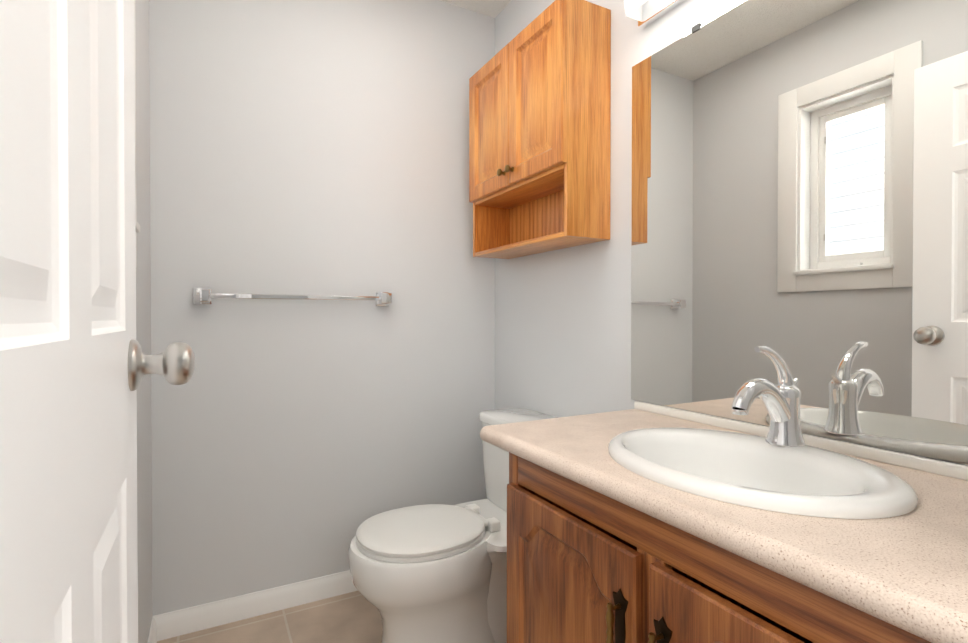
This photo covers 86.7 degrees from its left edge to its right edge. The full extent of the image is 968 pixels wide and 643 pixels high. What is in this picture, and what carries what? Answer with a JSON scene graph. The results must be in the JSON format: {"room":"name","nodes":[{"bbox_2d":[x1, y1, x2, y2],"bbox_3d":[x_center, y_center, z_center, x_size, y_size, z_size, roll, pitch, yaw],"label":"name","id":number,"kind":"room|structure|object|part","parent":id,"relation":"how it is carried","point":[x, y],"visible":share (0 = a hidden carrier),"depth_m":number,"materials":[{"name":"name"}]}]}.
{"room":"bathroom","nodes":[
{"label":"bathroom","id":0,"kind":"room"},
{"bbox_2d":[135,0,152,642],"bbox_3d":[-0.718,-0.142,0.795,0.170,2.450,2.000,0,1,-28],"label":"wall","id":1,"kind":"structure","parent":0,"point":[144,441],"depth_m":1.53,"materials":[{"name":"white paint"}]},
{"bbox_2d":[134,0,136,268],"bbox_3d":[-0.780,-0.609,0.990,0.120,0.960,0.570,0,1,-28],"label":"window","id":2,"kind":"structure","parent":1,"relation":"in","point":[135,126],"depth_m":1.26,"materials":[{"name":"white"}]},
{"bbox_2d":[135,219,139,232],"bbox_3d":[-0.727,-0.216,1.022,0.030,0.018,0.400,0,1,-28],"label":"window sill","id":3,"kind":"structure","parent":1,"relation":"attached to","point":[137,227],"depth_m":1.16,"materials":[{"name":"white"}]},
{"bbox_2d":[148,618,156,642],"bbox_3d":[-0.663,1.041,0.896,0.013,0.083,1.867,0,1,-28],"label":"baseboard","id":4,"kind":"structure","parent":1,"relation":"attached to","point":[152,638],"depth_m":1.67,"materials":[{"name":"white"}]},
{"bbox_2d":[157,591,382,642],"bbox_3d":[0.092,1.115,0.560,2.224,0.060,3.800,0,1,-28],"label":"floor","id":5,"kind":"structure","parent":0,"point":[353,617],"depth_m":1.80,"materials":[{"name":"tile"}]},
{"bbox_2d":[348,408,558,642],"bbox_3d":[-0.063,0.715,1.722,0.773,0.720,0.496,0,1,-28],"label":"toilet","id":6,"kind":"object","parent":5,"relation":"on","point":[431,573],"visible":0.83,"depth_m":1.57,"materials":[{"name":"white ceramic"}]},
{"bbox_3d":[-0.202,0.660,1.647,0.406,0.022,0.358,0,1,-28],"label":"lid","id":7,"kind":"part","parent":6,"relation":"part of","materials":[{"name":"white plastic"}]},
{"bbox_3d":[-0.200,0.679,1.649,0.412,0.016,0.356,0,1,-28],"label":"seat","id":8,"kind":"part","parent":6,"relation":"part of","materials":[{"name":"white plastic"}]},
{"bbox_3d":[-0.183,0.881,1.659,0.499,0.388,0.378,0,1,-28],"label":"bowl","id":9,"kind":"part","parent":6,"relation":"part of","materials":[{"name":"white ceramic"}]},
{"bbox_3d":[0.179,0.537,1.851,0.210,0.299,0.480,0,1,-28],"label":"tank","id":10,"kind":"part","parent":6,"relation":"part of","materials":[{"name":"white ceramic"}]},
{"bbox_2d":[480,346,967,642],"bbox_3d":[0.456,0.565,0.999,0.559,1.034,0.994,0,1,-28],"label":"bathroom vanity","id":11,"kind":"object","parent":5,"relation":"on","point":[642,522],"visible":1,"depth_m":0.86,"materials":[{"name":"brown wood"}]},
{"bbox_3d":[0.160,0.670,1.048,0.019,0.558,0.420,0,1,-28],"label":"door","id":12,"kind":"part","parent":11,"relation":"part of","materials":[{"name":"brown wood"}]},
{"bbox_3d":[0.215,0.530,0.874,0.016,0.100,0.016,0,1,-28],"label":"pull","id":13,"kind":"part","parent":11,"relation":"part of","materials":[{"name":"gold metal"}]},
{"bbox_3d":[0.259,0.531,0.791,0.016,0.100,0.016,0,1,-28],"label":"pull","id":14,"kind":"part","parent":11,"relation":"part of","materials":[{"name":"gold metal"}]},
{"bbox_3d":[0.373,0.673,0.652,0.019,0.558,0.420,0,1,-28],"label":"door","id":15,"kind":"part","parent":11,"relation":"part of","materials":[{"name":"brown wood"}]},
{"bbox_2d":[488,409,967,613],"bbox_3d":[0.472,0.291,1.005,0.523,0.040,0.994,0,1,-28],"label":"countertop","id":16,"kind":"structure","parent":11,"relation":"on","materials":[{"name":"laminate"}]},
{"bbox_2d":[608,427,917,518],"bbox_3d":[0.476,0.329,0.964,0.418,0.158,0.534,0,1,-28],"label":"sink","id":17,"kind":"object","parent":16,"relation":"in","point":[742,475],"depth_m":0.93,"materials":[{"name":"white ceramic"}]},
{"bbox_2d":[731,346,805,447],"bbox_3d":[0.565,0.149,1.022,0.200,0.202,0.073,0,1,-28],"label":"faucet","id":18,"kind":"object","parent":16,"relation":"on","point":[782,400],"depth_m":1.02,"materials":[{"name":"silver metal"}]},
{"bbox_2d":[149,0,494,615],"bbox_3d":[-0.641,-0.153,2.040,1.744,2.450,0.120,0,1,-28],"label":"wall","id":19,"kind":"structure","parent":0,"point":[309,147],"depth_m":1.95,"materials":[{"name":"white paint"}]},
{"bbox_2d":[152,570,357,640],"bbox_3d":[-0.530,1.031,2.034,1.324,0.083,0.013,0,1,-28],"label":"baseboard","id":20,"kind":"structure","parent":19,"relation":"attached to","point":[204,616],"depth_m":1.86,"materials":[{"name":"white"}]},
{"bbox_2d":[193,288,391,305],"bbox_3d":[-0.684,-0.090,1.911,0.700,0.058,0.066,0,1,-28],"label":"towel rail","id":21,"kind":"object","parent":19,"relation":"attached to","point":[203,295],"visible":1,"depth_m":1.86,"materials":[{"name":"silver metal"}]},
{"bbox_3d":[-0.966,-0.088,1.757,0.046,0.046,0.061,0,1,-28],"label":"post","id":22,"kind":"part","parent":21,"relation":"part of","materials":[{"name":"silver metal"}]},
{"bbox_3d":[-0.981,-0.089,1.786,0.058,0.058,0.006,0,1,-28],"label":"plate","id":23,"kind":"part","parent":21,"relation":"part of","materials":[{"name":"silver metal"}]},
{"bbox_3d":[-0.415,-0.091,2.089,0.058,0.058,0.006,0,1,-28],"label":"plate","id":24,"kind":"part","parent":21,"relation":"part of","materials":[{"name":"silver metal"}]},
{"bbox_3d":[-0.400,-0.091,2.061,0.046,0.046,0.061,0,1,-28],"label":"post","id":25,"kind":"part","parent":21,"relation":"part of","materials":[{"name":"silver metal"}]},
{"bbox_2d":[440,0,511,17],"bbox_3d":[0.092,-1.405,0.538,2.224,0.080,3.800,0,1,-28],"label":"ceiling","id":26,"kind":"structure","parent":0,"point":[493,8],"depth_m":2.24,"materials":[{"name":"white paint"}]},
{"bbox_2d":[495,0,967,465],"bbox_3d":[0.931,-0.142,0.830,0.120,2.450,3.500,0,1,-28],"label":"wall","id":27,"kind":"structure","parent":0,"point":[562,332],"depth_m":1.78,"materials":[{"name":"white paint"}]},
{"bbox_2d":[469,0,610,258],"bbox_3d":[0.161,-0.640,1.893,0.224,0.743,0.640,0,1,-28],"label":"cabinet","id":28,"kind":"object","parent":27,"relation":"attached to","point":[539,129],"visible":1,"depth_m":1.70,"materials":[{"name":"brown wood"}]},
{"bbox_3d":[0.020,-0.753,1.998,0.018,0.515,0.318,0,1,-28],"label":"door","id":29,"kind":"part","parent":28,"relation":"part of","materials":[{"name":"brown wood"}]},
{"bbox_3d":[0.062,-0.543,1.872,0.029,0.027,0.027,0,1,-28],"label":"knob","id":30,"kind":"part","parent":28,"relation":"part of","materials":[{"name":"gold metal"}]},
{"bbox_3d":[0.089,-0.543,1.823,0.029,0.027,0.027,0,1,-28],"label":"knob","id":31,"kind":"part","parent":28,"relation":"part of","materials":[{"name":"gold metal"}]},
{"bbox_3d":[0.172,-0.751,1.716,0.018,0.515,0.318,0,1,-28],"label":"door","id":32,"kind":"part","parent":28,"relation":"part of","materials":[{"name":"brown wood"}]},
{"bbox_2d":[624,0,685,27],"bbox_3d":[0.639,-0.933,1.127,0.104,0.121,0.872,0,1,-28],"label":"sconce","id":33,"kind":"object","parent":27,"relation":"attached to","point":[645,13],"visible":0.96,"depth_m":1.47,"materials":[{"name":"silver metal"}]},
{"bbox_3d":[0.632,-0.934,1.123,0.068,0.110,0.840,0,1,-28],"label":"lamp shade","id":34,"kind":"part","parent":33,"relation":"part of","materials":[{"name":"white glass"}]},
{"bbox_2d":[631,0,967,464],"bbox_3d":[0.694,-0.271,1.131,0.008,1.030,1.012,0,1,-28],"label":"mirror","id":35,"kind":"object","parent":27,"relation":"attached to","point":[800,187],"visible":0.95,"depth_m":1.10,"materials":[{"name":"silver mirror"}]},
{"bbox_2d":[634,401,967,480],"bbox_3d":[0.697,0.258,1.125,0.012,0.024,0.994,0,1,-28],"label":"backsplash","id":36,"kind":"structure","parent":27,"relation":"attached to","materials":[{"name":"white"}]},
{"bbox_3d":[0.385,-0.138,0.320,1.324,2.450,0.120,0,1,-28],"label":"wall","id":37,"kind":"structure","parent":0,"visible":0},
{"bbox_2d":[0,0,137,642],"bbox_3d":[-0.374,0.059,0.448,0.035,2.030,0.780,0,1,-28],"label":"door","id":38,"kind":"structure","parent":37,"relation":"in","point":[68,492],"depth_m":0.41,"materials":[{"name":"white wood"}]},
{"bbox_2d":[127,339,194,390],"bbox_3d":[-0.499,0.064,0.753,0.130,0.075,0.075,0,1,-28],"label":"door knob","id":39,"kind":"object","parent":38,"relation":"attached to","point":[173,363],"depth_m":0.75,"materials":[{"name":"silver metal"}]}
]}

